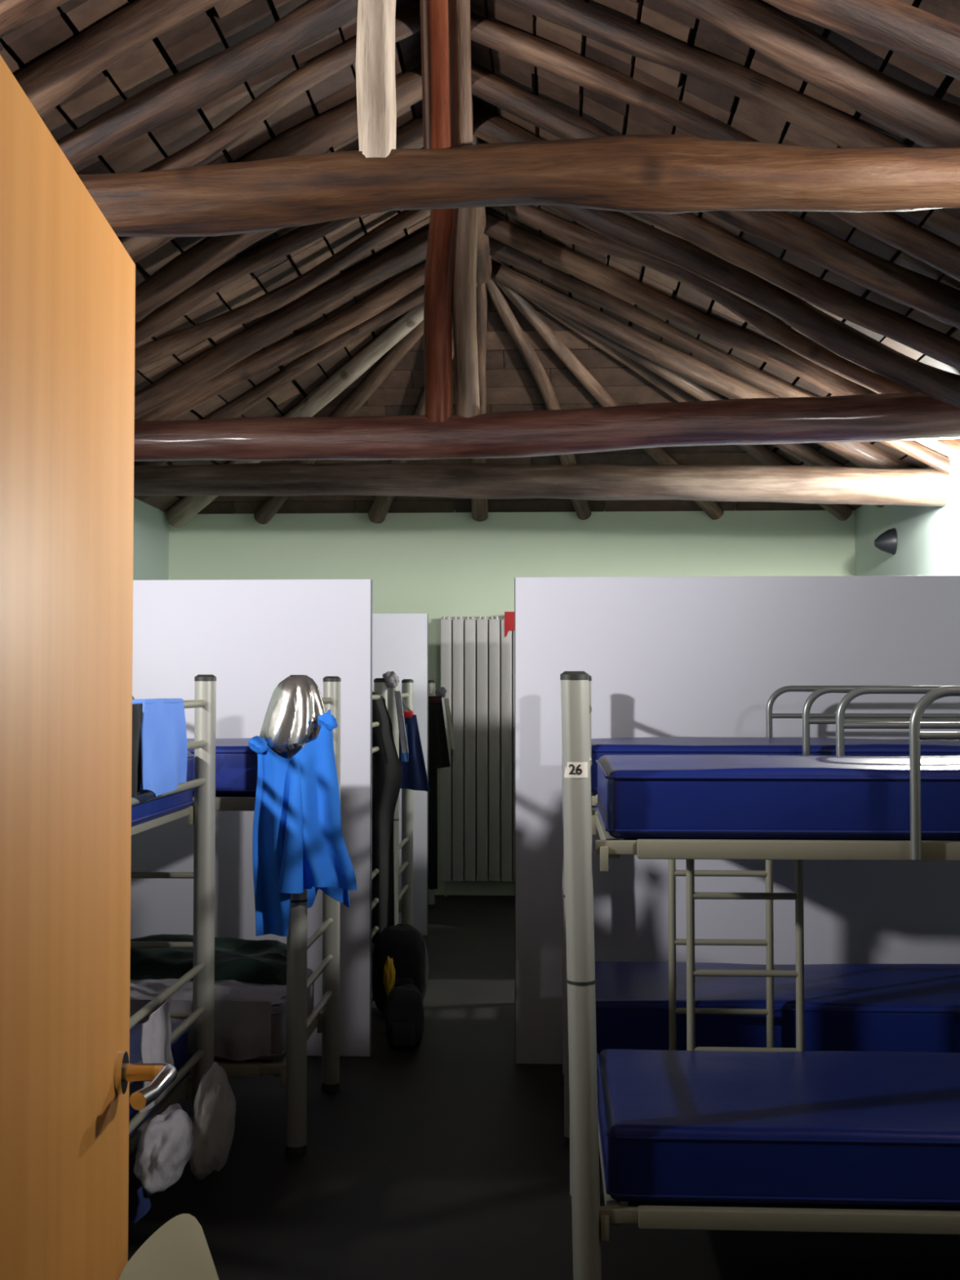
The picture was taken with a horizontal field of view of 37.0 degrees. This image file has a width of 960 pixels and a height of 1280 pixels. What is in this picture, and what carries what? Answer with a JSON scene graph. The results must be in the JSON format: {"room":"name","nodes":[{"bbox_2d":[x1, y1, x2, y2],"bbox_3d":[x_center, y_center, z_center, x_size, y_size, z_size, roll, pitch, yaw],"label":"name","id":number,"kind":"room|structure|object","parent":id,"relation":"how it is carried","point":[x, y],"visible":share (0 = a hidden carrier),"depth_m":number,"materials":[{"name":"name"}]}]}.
{"room":"hostel dormitory","nodes":[
{"label":"hostel dormitory","id":0,"kind":"room"},
{"bbox_2d":[133,497,168,580],"bbox_3d":[-2.637,0.310,5.908,0.120,2.850,9.650,0,-2,3],"label":"wall","id":1,"kind":"structure","parent":0,"point":[151,526],"depth_m":10.25,"materials":[{"name":"teal paint"}]},
{"bbox_2d":[0,0,959,514],"bbox_3d":[-0.064,-1.745,4.984,5.530,1.457,11.741,0,-2,3],"label":"ceiling","id":2,"kind":"structure","parent":0,"point":[512,386],"depth_m":5.86,"materials":[{"name":"wood"}]},
{"bbox_2d":[0,0,68,38],"bbox_3d":[-1.502,-1.711,4.004,2.529,1.438,0.148,0,-2,2],"label":"rafter","id":3,"kind":"object","parent":2,"relation":"attached to","point":[14,14],"visible":1,"depth_m":3.98,"materials":[{"name":"brown wood"}]},
{"bbox_2d":[13,0,225,117],"bbox_3d":[-1.474,-1.692,4.531,2.531,1.438,0.190,0,-2,3],"label":"rafter","id":4,"kind":"object","parent":2,"relation":"attached to","point":[46,82],"visible":0.83,"depth_m":4.46,"materials":[{"name":"brown wood"}]},
{"bbox_2d":[56,0,358,168],"bbox_3d":[-1.450,-1.691,4.940,2.526,1.426,0.151,0,-2,2],"label":"rafter","id":5,"kind":"object","parent":2,"relation":"attached to","point":[188,90],"visible":0.81,"depth_m":4.88,"materials":[{"name":"brown wood"}]},
{"bbox_2d":[134,215,361,348],"bbox_3d":[-1.358,-1.639,6.841,2.513,1.414,0.137,0,-2,2],"label":"rafter","id":6,"kind":"object","parent":2,"relation":"attached to","point":[267,253],"visible":0.44,"depth_m":6.79,"materials":[{"name":"brown wood"}]},
{"bbox_2d":[117,63,422,263],"bbox_3d":[-1.406,-1.653,5.873,2.528,1.442,0.169,0,-2,1],"label":"rafter","id":7,"kind":"object","parent":2,"relation":"attached to","point":[317,135],"visible":0.38,"depth_m":5.80,"materials":[{"name":"brown wood"}]},
{"bbox_2d":[134,113,423,323],"bbox_3d":[-1.377,-1.647,6.383,2.527,1.431,0.146,0,-2,4],"label":"rafter","id":8,"kind":"object","parent":2,"relation":"attached to","point":[193,264],"visible":0.27,"depth_m":6.33,"materials":[{"name":"brown wood"}]},
{"bbox_2d":[133,286,424,466],"bbox_3d":[-1.245,-1.582,8.852,2.414,1.323,0.126,0,-2,14],"label":"rafter","id":9,"kind":"object","parent":2,"relation":"attached to","point":[253,397],"visible":0.56,"depth_m":8.76,"materials":[{"name":"brown wood"}]},
{"bbox_2d":[138,4,420,172],"bbox_3d":[-1.432,-1.688,5.409,2.511,1.406,0.130,0,-2,3],"label":"rafter","id":10,"kind":"object","parent":2,"relation":"attached to","point":[407,23],"visible":0.49,"depth_m":5.34,"materials":[{"name":"brown wood"}]},
{"bbox_2d":[134,260,426,421],"bbox_3d":[-1.292,-1.575,8.270,2.534,1.444,0.198,0,-2,2],"label":"rafter","id":11,"kind":"object","parent":2,"relation":"attached to","point":[294,346],"visible":0.56,"depth_m":8.23,"materials":[{"name":"brown wood"}]},
{"bbox_2d":[134,225,429,419],"bbox_3d":[-1.307,-1.596,7.796,2.530,1.455,0.170,0,-2,3],"label":"rafter","id":12,"kind":"object","parent":2,"relation":"attached to","point":[408,252],"visible":0.61,"depth_m":7.74,"materials":[{"name":"brown wood"}]},
{"bbox_2d":[134,208,431,371],"bbox_3d":[-1.334,-1.624,7.311,2.516,1.410,0.152,0,-2,2],"label":"rafter","id":13,"kind":"object","parent":2,"relation":"attached to","point":[151,353],"visible":0.58,"depth_m":7.28,"materials":[{"name":"brown wood"}]},
{"bbox_2d":[165,302,423,527],"bbox_3d":[-1.178,-1.540,9.633,3.082,1.349,0.178,-2,-2,44],"label":"rafter","id":14,"kind":"object","parent":2,"relation":"attached to","point":[187,507],"visible":0.61,"depth_m":9.33,"materials":[{"name":"brown wood"}]},
{"bbox_2d":[253,320,423,524],"bbox_3d":[-0.860,-1.556,9.636,0.134,1.329,2.675,1,-2,-36],"label":"rafter","id":15,"kind":"object","parent":2,"relation":"attached to","point":[358,397],"visible":0.46,"depth_m":9.46,"materials":[{"name":"brown wood"}]},
{"bbox_2d":[368,283,477,523],"bbox_3d":[-0.384,-1.556,9.637,0.141,1.328,2.240,1,-2,-20],"label":"rafter","id":16,"kind":"object","parent":2,"relation":"attached to","point":[377,513],"visible":0.23,"depth_m":10.41,"materials":[{"name":"brown wood"}]},
{"bbox_2d":[419,0,492,284],"bbox_3d":[-0.214,-2.346,3.891,0.181,0.170,9.500,0,-2,3],"label":"ridge beam","id":17,"kind":"structure","parent":2,"relation":"attached to","point":[484,268],"depth_m":8.00,"materials":[{"name":"brown wood"}]},
{"bbox_2d":[471,283,488,521],"bbox_3d":[-0.008,-1.560,9.620,0.120,1.318,2.058,0,-2,0],"label":"rafter","id":18,"kind":"object","parent":2,"relation":"attached to","point":[479,506],"visible":0.4,"depth_m":9.21,"materials":[{"name":"brown wood"}]},
{"bbox_2d":[485,278,591,519],"bbox_3d":[0.440,-1.567,9.579,0.173,1.312,2.156,-1,-2,20],"label":"rafter","id":19,"kind":"object","parent":2,"relation":"attached to","point":[581,507],"visible":0.7,"depth_m":9.20,"materials":[{"name":"brown wood"}]},
{"bbox_2d":[491,264,723,519],"bbox_3d":[0.891,-1.566,9.572,0.139,1.317,2.605,-2,-2,41],"label":"rafter","id":20,"kind":"object","parent":2,"relation":"attached to","point":[713,509],"visible":0.64,"depth_m":9.22,"materials":[{"name":"brown wood"}]},
{"bbox_2d":[493,263,852,520],"bbox_3d":[1.390,-1.558,9.490,3.200,1.331,0.135,1,-2,-37],"label":"rafter","id":21,"kind":"object","parent":2,"relation":"attached to","point":[761,453],"visible":0.38,"depth_m":9.32,"materials":[{"name":"brown wood"}]},
{"bbox_2d":[495,263,884,507],"bbox_3d":[1.396,-1.564,9.052,2.787,1.347,0.136,1,-2,-20],"label":"rafter","id":22,"kind":"object","parent":2,"relation":"attached to","point":[803,452],"visible":0.35,"depth_m":8.97,"materials":[{"name":"brown wood"}]},
{"bbox_2d":[494,265,916,468],"bbox_3d":[1.390,-1.559,8.592,2.600,1.372,0.161,0,-2,-3],"label":"rafter","id":23,"kind":"object","parent":2,"relation":"attached to","point":[863,454],"visible":0.7,"depth_m":8.55,"materials":[{"name":"brown wood"}]},
{"bbox_2d":[496,204,917,393],"bbox_3d":[1.310,-1.626,7.170,2.700,1.412,0.151,0,-2,3],"label":"rafter","id":24,"kind":"object","parent":2,"relation":"attached to","point":[571,232],"visible":0.66,"depth_m":7.14,"materials":[{"name":"brown wood"}]},
{"bbox_2d":[504,0,913,147],"bbox_3d":[1.186,-1.709,4.803,2.703,1.416,0.173,0,-2,3],"label":"rafter","id":25,"kind":"object","parent":2,"relation":"attached to","point":[609,28],"visible":0.81,"depth_m":4.80,"materials":[{"name":"brown wood"}]},
{"bbox_2d":[470,11,959,281],"bbox_3d":[1.217,-1.679,5.313,2.704,1.420,0.169,0,-2,3],"label":"rafter","id":26,"kind":"object","parent":2,"relation":"attached to","point":[889,228],"visible":0.67,"depth_m":5.30,"materials":[{"name":"brown wood"}]},
{"bbox_2d":[471,60,959,328],"bbox_3d":[1.241,-1.656,5.756,2.717,1.444,0.193,0,-2,2],"label":"rafter","id":27,"kind":"object","parent":2,"relation":"attached to","point":[940,301],"visible":0.67,"depth_m":5.69,"materials":[{"name":"brown wood"}]},
{"bbox_2d":[472,103,959,370],"bbox_3d":[1.260,-1.656,6.276,2.710,1.435,0.173,0,-2,2],"label":"rafter","id":28,"kind":"object","parent":2,"relation":"attached to","point":[488,126],"visible":0.66,"depth_m":6.21,"materials":[{"name":"brown wood"}]},
{"bbox_2d":[488,236,950,475],"bbox_3d":[1.357,-1.605,8.135,2.702,1.413,0.135,0,-2,3],"label":"rafter","id":29,"kind":"object","parent":2,"relation":"attached to","point":[752,375],"visible":0.74,"depth_m":8.12,"materials":[{"name":"brown wood"}]},
{"bbox_2d":[483,210,959,460],"bbox_3d":[1.329,-1.608,7.641,2.710,1.431,0.154,0,-2,4],"label":"rafter","id":30,"kind":"object","parent":2,"relation":"attached to","point":[603,277],"visible":0.77,"depth_m":7.64,"materials":[{"name":"brown wood"}]},
{"bbox_2d":[546,205,959,408],"bbox_3d":[1.286,-1.625,6.692,2.716,1.448,0.188,0,-2,3],"label":"rafter","id":31,"kind":"object","parent":2,"relation":"attached to","point":[842,340],"visible":0.73,"depth_m":6.63,"materials":[{"name":"brown wood"}]},
{"bbox_2d":[657,0,959,147],"bbox_3d":[1.168,-1.695,4.367,2.715,1.440,0.186,0,-2,1],"label":"rafter","id":32,"kind":"object","parent":2,"relation":"attached to","point":[926,120],"visible":0.98,"depth_m":4.31,"materials":[{"name":"brown wood"}]},
{"bbox_2d":[762,0,959,80],"bbox_3d":[1.150,-1.714,3.933,2.718,1.440,0.182,0,-2,2],"label":"rafter","id":33,"kind":"object","parent":2,"relation":"attached to","point":[931,40],"visible":1,"depth_m":3.91,"materials":[{"name":"brown wood"}]},
{"bbox_2d":[168,507,855,895],"bbox_3d":[0.209,0.458,10.654,5.290,2.850,0.120,0,-2,3],"label":"wall","id":34,"kind":"structure","parent":0,"point":[437,565],"depth_m":10.63,"materials":[{"name":"green paint"}]},
{"bbox_2d":[440,616,515,896],"bbox_3d":[0.152,0.852,10.524,0.878,2.055,0.120,0,-2,3],"label":"radiator","id":35,"kind":"object","parent":34,"relation":"attached to","point":[463,714],"visible":0.62,"depth_m":10.48,"materials":[{"name":"white metal"}]},
{"bbox_2d":[504,611,514,636],"bbox_3d":[0.262,-0.115,10.487,0.166,0.185,0.012,0,-2,1],"label":"cloth","id":36,"kind":"object","parent":35,"relation":"hanging from","point":[508,615],"visible":0.52,"depth_m":10.49,"materials":[{"name":"red fabric"}]},
{"bbox_2d":[128,894,959,1279],"bbox_3d":[-0.082,1.751,4.808,5.290,0.100,11.700,0,-2,3],"label":"floor","id":37,"kind":"structure","parent":0,"point":[445,1157],"depth_m":4.43,"materials":[{"name":"tile"}]},
{"bbox_2d":[119,1213,218,1279],"bbox_3d":[-0.104,1.125,1.473,0.531,0.947,0.482,0,-2,3],"label":"plastic chair","id":38,"kind":"object","parent":37,"relation":"on","point":[179,1250],"visible":1,"depth_m":1.62,"materials":[{"name":"beige plastic"}]},
{"bbox_2d":[128,674,216,1155],"bbox_3d":[-1.763,0.890,4.190,1.774,1.583,1.030,0,-2,3],"label":"bunk bed","id":39,"kind":"object","parent":37,"relation":"on","point":[201,814],"visible":0.33,"depth_m":4.59,"materials":[{"name":"grey paint"}]},
{"bbox_2d":[131,703,142,797],"bbox_3d":[-0.900,0.285,3.689,0.025,0.241,0.197,0,-2,1],"label":"garment","id":40,"kind":"object","parent":39,"relation":"hanging from","point":[137,708],"visible":0.41,"depth_m":3.71,"materials":[{"name":"black fabric"}]},
{"bbox_2d":[138,997,173,1113],"bbox_3d":[-0.876,1.116,3.875,0.036,0.231,0.322,0,-2,-1],"label":"cloth","id":41,"kind":"object","parent":39,"relation":"hanging from","point":[156,1033],"visible":0.64,"depth_m":3.87,"materials":[{"name":"grey fabric"}]},
{"bbox_2d":[128,1022,190,1137],"bbox_3d":[-1.761,1.295,4.183,1.630,0.188,0.905,0,-2,3],"label":"mattress","id":42,"kind":"object","parent":39,"relation":"on","point":[179,1047],"visible":0.15,"depth_m":4.38,"materials":[{"name":"blue fabric"}]},
{"bbox_2d":[132,698,187,797],"bbox_3d":[-0.911,0.298,3.996,0.107,0.265,0.467,0,-2,3],"label":"towel","id":43,"kind":"object","parent":39,"relation":"hanging from","point":[164,747],"visible":0.76,"depth_m":3.98,"materials":[{"name":"blue fabric"}]},
{"bbox_2d":[131,751,195,826],"bbox_3d":[-1.754,0.429,4.202,1.645,0.195,0.890,0,-2,3],"label":"mattress","id":44,"kind":"object","parent":39,"relation":"on","point":[145,811],"visible":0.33,"depth_m":4.23,"materials":[{"name":"blue plastic"}]},
{"bbox_2d":[133,1103,195,1195],"bbox_3d":[-0.850,1.366,3.840,0.130,0.200,0.366,0,-2,3],"label":"crumpled cloth","id":45,"kind":"object","parent":39,"relation":"hanging from","point":[166,1145],"visible":1,"depth_m":3.75,"materials":[{"name":"grey fabric"}]},
{"bbox_2d":[133,1184,151,1223],"bbox_3d":[-0.862,1.439,3.804,0.034,0.082,0.361,0,-2,0],"label":"cloth","id":46,"kind":"object","parent":45,"relation":"on","point":[144,1206],"visible":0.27,"depth_m":3.65,"materials":[{"name":"blue fabric"}]},
{"bbox_2d":[189,1062,235,1180],"bbox_3d":[-0.811,1.447,4.329,0.121,0.337,0.444,0,-2,3],"label":"plastic bag","id":47,"kind":"object","parent":39,"relation":"hanging from","point":[213,1117],"visible":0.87,"depth_m":4.23,"materials":[{"name":"grey plastic"}]},
{"bbox_2d":[130,675,341,1156],"bbox_3d":[-1.554,0.921,5.188,2.004,1.583,0.815,0,-2,3],"label":"bunk bed","id":48,"kind":"object","parent":37,"relation":"on","point":[291,1066],"visible":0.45,"depth_m":4.76,"materials":[{"name":"grey paint"}]},
{"bbox_2d":[129,999,271,1061],"bbox_3d":[-0.952,1.291,4.749,0.522,0.196,0.029,0,-2,3],"label":"sheet","id":49,"kind":"object","parent":48,"relation":"hanging from","point":[242,1028],"visible":0.52,"depth_m":4.74,"materials":[{"name":"grey fabric"}]},
{"bbox_2d":[186,737,285,796],"bbox_3d":[-1.563,0.451,5.203,1.845,0.179,0.700,0,-2,3],"label":"mattress","id":50,"kind":"object","parent":48,"relation":"on","point":[236,763],"visible":0.1,"depth_m":4.82,"materials":[{"name":"blue plastic"}]},
{"bbox_2d":[187,968,314,1060],"bbox_3d":[-1.563,1.326,5.176,1.845,0.188,0.700,0,-2,3],"label":"mattress","id":51,"kind":"object","parent":48,"relation":"on","point":[278,1012],"visible":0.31,"depth_m":4.80,"materials":[{"name":"black fabric"}]},
{"bbox_2d":[129,933,286,985],"bbox_3d":[-1.474,1.162,5.296,1.652,0.153,0.429,0,-2,3],"label":"blanket","id":52,"kind":"object","parent":51,"relation":"on","point":[264,962],"visible":0.35,"depth_m":5.13,"materials":[{"name":"fabric"}]},
{"bbox_2d":[129,978,286,1004],"bbox_3d":[-1.008,1.208,4.976,0.700,0.041,0.344,0,-2,3],"label":"sheet","id":53,"kind":"object","parent":51,"relation":"on","point":[149,988],"visible":0.56,"depth_m":4.91,"materials":[{"name":"grey fabric"}]},
{"bbox_2d":[259,675,325,754],"bbox_3d":[-0.619,0.248,4.771,0.241,0.262,0.185,0,-2,3],"label":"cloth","id":54,"kind":"object","parent":48,"relation":"on","point":[295,707],"visible":0.91,"depth_m":4.71,"materials":[{"name":"silver metal"}]},
{"bbox_2d":[248,709,356,936],"bbox_3d":[-0.576,0.595,4.722,0.354,0.735,0.291,0,-2,3],"label":"garment","id":55,"kind":"object","parent":48,"relation":"hanging from","point":[299,844],"visible":0.98,"depth_m":4.65,"materials":[{"name":"blue fabric"}]},
{"bbox_2d":[130,579,372,1056],"bbox_3d":[-1.508,0.743,6.078,2.107,1.995,0.030,0,-2,3],"label":"partition panel","id":56,"kind":"object","parent":37,"relation":"on","point":[251,635],"visible":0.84,"depth_m":6.05,"materials":[{"name":"white paint"}]},
{"bbox_2d":[371,678,387,1000],"bbox_3d":[-1.476,0.970,6.745,2.004,1.583,0.854,0,-2,3],"label":"bunk bed","id":57,"kind":"object","parent":37,"relation":"on","point":[380,688],"visible":0.09,"depth_m":7.05,"materials":[{"name":"grey paint"}]},
{"bbox_2d":[371,691,401,943],"bbox_3d":[-0.488,0.853,6.964,0.205,1.230,0.079,0,-2,9],"label":"coat","id":58,"kind":"object","parent":57,"relation":"hanging from","point":[386,767],"visible":0.5,"depth_m":6.95,"materials":[{"name":"black fabric"}]},
{"bbox_2d":[382,671,399,688],"bbox_3d":[-0.445,0.197,7.111,0.082,0.087,0.084,2,-2,-43],"label":"cloth","id":59,"kind":"object","parent":57,"relation":"on","point":[391,678],"visible":1,"depth_m":7.08,"materials":[{"name":"grey fabric"}]},
{"bbox_2d":[394,690,408,752],"bbox_3d":[-0.382,0.398,6.966,0.069,0.300,0.014,0,-2,3],"label":"strap","id":60,"kind":"object","parent":57,"relation":"hanging from","point":[404,748],"visible":1,"depth_m":6.96,"materials":[{"name":"grey fabric"}]},
{"bbox_2d":[371,923,428,1012],"bbox_3d":[-0.377,1.555,6.795,0.264,0.414,0.282,0,-2,3],"label":"rucksack","id":61,"kind":"object","parent":37,"relation":"on","point":[404,944],"visible":0.77,"depth_m":6.70,"materials":[{"name":"black fabric"}]},
{"bbox_2d":[383,955,395,995],"bbox_3d":[-0.422,1.555,6.643,0.058,0.184,0.062,-1,-2,33],"label":"pouch","id":62,"kind":"object","parent":61,"relation":"hanging from","point":[389,972],"visible":0.97,"depth_m":6.62,"materials":[{"name":"fabric"}]},
{"bbox_2d":[372,613,428,935],"bbox_3d":[-1.369,0.833,8.973,2.094,1.995,0.030,0,-2,3],"label":"partition panel","id":63,"kind":"object","parent":37,"relation":"on","point":[400,641],"visible":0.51,"depth_m":8.93,"materials":[{"name":"white laminate"}]},
{"bbox_2d":[387,679,413,926],"bbox_3d":[-1.410,1.011,8.063,2.004,1.583,0.854,0,-2,3],"label":"bunk bed","id":64,"kind":"object","parent":37,"relation":"on","point":[405,905],"visible":0.16,"depth_m":8.36,"materials":[{"name":"grey paint"}]},
{"bbox_2d":[399,694,430,791],"bbox_3d":[-0.373,0.538,7.672,0.214,0.544,0.070,0,-2,3],"label":"jacket","id":65,"kind":"object","parent":64,"relation":"hanging from","point":[414,774],"visible":0.7,"depth_m":7.65,"materials":[{"name":"blue fabric"}]},
{"bbox_2d":[384,983,424,1048],"bbox_3d":[-0.321,1.608,6.135,0.170,0.268,0.182,0,-2,3],"label":"rucksack","id":66,"kind":"object","parent":37,"relation":"on","point":[404,1014],"visible":1,"depth_m":6.07,"materials":[{"name":"black fabric"}]},
{"bbox_2d":[427,680,435,908],"bbox_3d":[-1.331,1.060,9.640,2.004,1.583,0.854,0,-2,3],"label":"bunk bed","id":67,"kind":"object","parent":37,"relation":"on","point":[431,893],"visible":0.02,"depth_m":9.94,"materials":[{"name":"grey paint"}]},
{"bbox_2d":[427,696,449,889],"bbox_3d":[-0.290,1.008,9.453,0.191,1.275,0.108,0,-2,3],"label":"jacket","id":68,"kind":"object","parent":67,"relation":"hanging from","point":[438,755],"visible":0.7,"depth_m":9.44,"materials":[{"name":"black fabric"}]},
{"bbox_2d":[435,686,446,697],"bbox_3d":[-0.260,0.350,9.518,0.074,0.077,0.073,1,-2,-19],"label":"cloth","id":69,"kind":"object","parent":68,"relation":"on","point":[441,691],"visible":1,"depth_m":9.50,"materials":[{"name":"grey fabric"}]},
{"bbox_2d":[444,697,455,749],"bbox_3d":[-0.202,0.559,9.566,0.079,0.340,0.014,0,-2,3],"label":"scarf","id":70,"kind":"object","parent":67,"relation":"hanging from","point":[446,700],"visible":1,"depth_m":9.57,"materials":[{"name":"beige fabric"}]},
{"bbox_2d":[514,575,959,1064],"bbox_3d":[1.326,0.736,5.856,2.369,1.995,0.030,0,-2,3],"label":"partition panel","id":71,"kind":"object","parent":37,"relation":"on","point":[664,656],"visible":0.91,"depth_m":5.87,"materials":[{"name":"white paint"}]},
{"bbox_2d":[560,671,959,1279],"bbox_3d":[1.231,0.879,3.838,2.032,1.583,0.915,0,-2,3],"label":"bunk bed","id":72,"kind":"object","parent":37,"relation":"on","point":[591,1221],"visible":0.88,"depth_m":3.44,"materials":[{"name":"grey paint"}]},
{"bbox_2d":[595,754,959,839],"bbox_3d":[1.262,0.409,3.851,1.875,0.180,0.800,0,-2,3],"label":"mattress","id":73,"kind":"object","parent":72,"relation":"on","point":[675,797],"visible":0.98,"depth_m":3.49,"materials":[{"name":"blue fabric"}]},
{"bbox_2d":[596,1048,959,1207],"bbox_3d":[1.262,1.284,3.823,1.875,0.189,0.800,0,-2,3],"label":"mattress","id":74,"kind":"object","parent":72,"relation":"on","point":[832,1127],"visible":0.98,"depth_m":3.49,"materials":[{"name":"blue fabric"}]},
{"bbox_2d":[561,685,959,1146],"bbox_3d":[1.301,0.921,5.200,2.004,1.583,0.845,0,-2,3],"label":"bunk bed","id":75,"kind":"object","parent":37,"relation":"on","point":[808,718],"visible":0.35,"depth_m":4.81,"materials":[{"name":"grey paint"}]},
{"bbox_2d":[591,736,959,795],"bbox_3d":[1.311,0.452,5.214,1.855,0.178,0.730,0,-2,3],"label":"mattress","id":76,"kind":"object","parent":75,"relation":"on","point":[674,745],"visible":0.33,"depth_m":4.90,"materials":[{"name":"blue fabric"}]},
{"bbox_2d":[595,961,959,1053],"bbox_3d":[1.311,1.327,5.187,1.855,0.188,0.730,0,-2,3],"label":"mattress","id":77,"kind":"object","parent":75,"relation":"on","point":[848,1007],"visible":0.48,"depth_m":4.87,"materials":[{"name":"blue plastic"}]},
{"bbox_2d":[854,456,959,576],"bbox_3d":[2.520,0.273,4.723,0.120,2.850,11.500,0,-2,3],"label":"wall","id":78,"kind":"structure","parent":0,"point":[928,537],"depth_m":8.80,"materials":[{"name":"teal paint"}]},
{"bbox_2d":[77,134,959,237],"bbox_3d":[-0.155,-1.083,3.445,5.252,0.210,0.179,-2,-2,3],"label":"tie beam","id":79,"kind":"structure","parent":78,"relation":"attached to","point":[656,174],"depth_m":3.38,"materials":[{"name":"brown wood"}]},
{"bbox_2d":[355,0,396,157],"bbox_3d":[-0.238,-1.788,3.433,0.110,1.311,0.099,0,-2,3],"label":"upright pole","id":80,"kind":"object","parent":79,"relation":"on","point":[375,85],"visible":0.91,"depth_m":3.38,"materials":[{"name":"beige wood"}]},
{"bbox_2d":[420,0,451,149],"bbox_3d":[-0.118,-1.783,3.457,0.074,1.241,0.070,-2,-2,3],"label":"upright pole","id":81,"kind":"object","parent":79,"relation":"on","point":[434,26],"visible":0.89,"depth_m":3.42,"materials":[{"name":"brown wood"}]},
{"bbox_2d":[448,0,472,146],"bbox_3d":[-0.055,-1.766,3.504,0.057,1.250,0.056,-1,-2,3],"label":"upright pole","id":82,"kind":"object","parent":79,"relation":"on","point":[459,11],"visible":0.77,"depth_m":3.47,"materials":[{"name":"brown wood"}]},
{"bbox_2d":[133,462,949,506],"bbox_3d":[0.061,-0.902,8.239,5.201,0.230,0.216,1,-2,3],"label":"tie beam","id":83,"kind":"structure","parent":78,"relation":"attached to","point":[804,484],"depth_m":8.14,"materials":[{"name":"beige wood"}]},
{"bbox_2d":[133,391,959,461],"bbox_3d":[0.018,-1.004,6.894,5.252,0.261,0.232,-1,-2,3],"label":"tie beam","id":84,"kind":"structure","parent":78,"relation":"attached to","point":[915,415],"depth_m":6.79,"materials":[{"name":"brown wood"}]},
{"bbox_2d":[423,208,457,422],"bbox_3d":[-0.179,-1.647,6.893,0.184,1.224,0.143,0,-2,5],"label":"post","id":85,"kind":"object","parent":84,"relation":"on","point":[442,230],"visible":0.85,"depth_m":6.83,"materials":[{"name":"brown wood"}]},
{"bbox_2d":[452,207,479,417],"bbox_3d":[-0.066,-1.660,6.907,0.134,1.252,0.118,0,-2,3],"label":"post","id":86,"kind":"object","parent":84,"relation":"on","point":[464,294],"visible":0.8,"depth_m":6.86,"materials":[{"name":"brown wood"}]},
{"bbox_2d":[874,528,897,555],"bbox_3d":[2.628,-0.640,9.305,0.132,0.176,0.176,0,-2,3],"label":"wall fixture","id":87,"kind":"object","parent":78,"relation":"attached to","point":[886,542],"visible":1,"depth_m":9.25,"materials":[{"name":"grey plastic"}]},
{"bbox_3d":[-1.652,-0.518,1.021,2.340,4.200,0.120,0,-2,3],"label":"wall","id":88,"kind":"structure","parent":0,"visible":0},
{"bbox_2d":[0,54,177,1279],"bbox_3d":[-0.418,0.534,1.437,0.115,2.098,0.890,0,-2,-3],"label":"door","id":89,"kind":"structure","parent":88,"relation":"in","point":[68,280],"depth_m":1.50,"materials":[{"name":"orange wood"}]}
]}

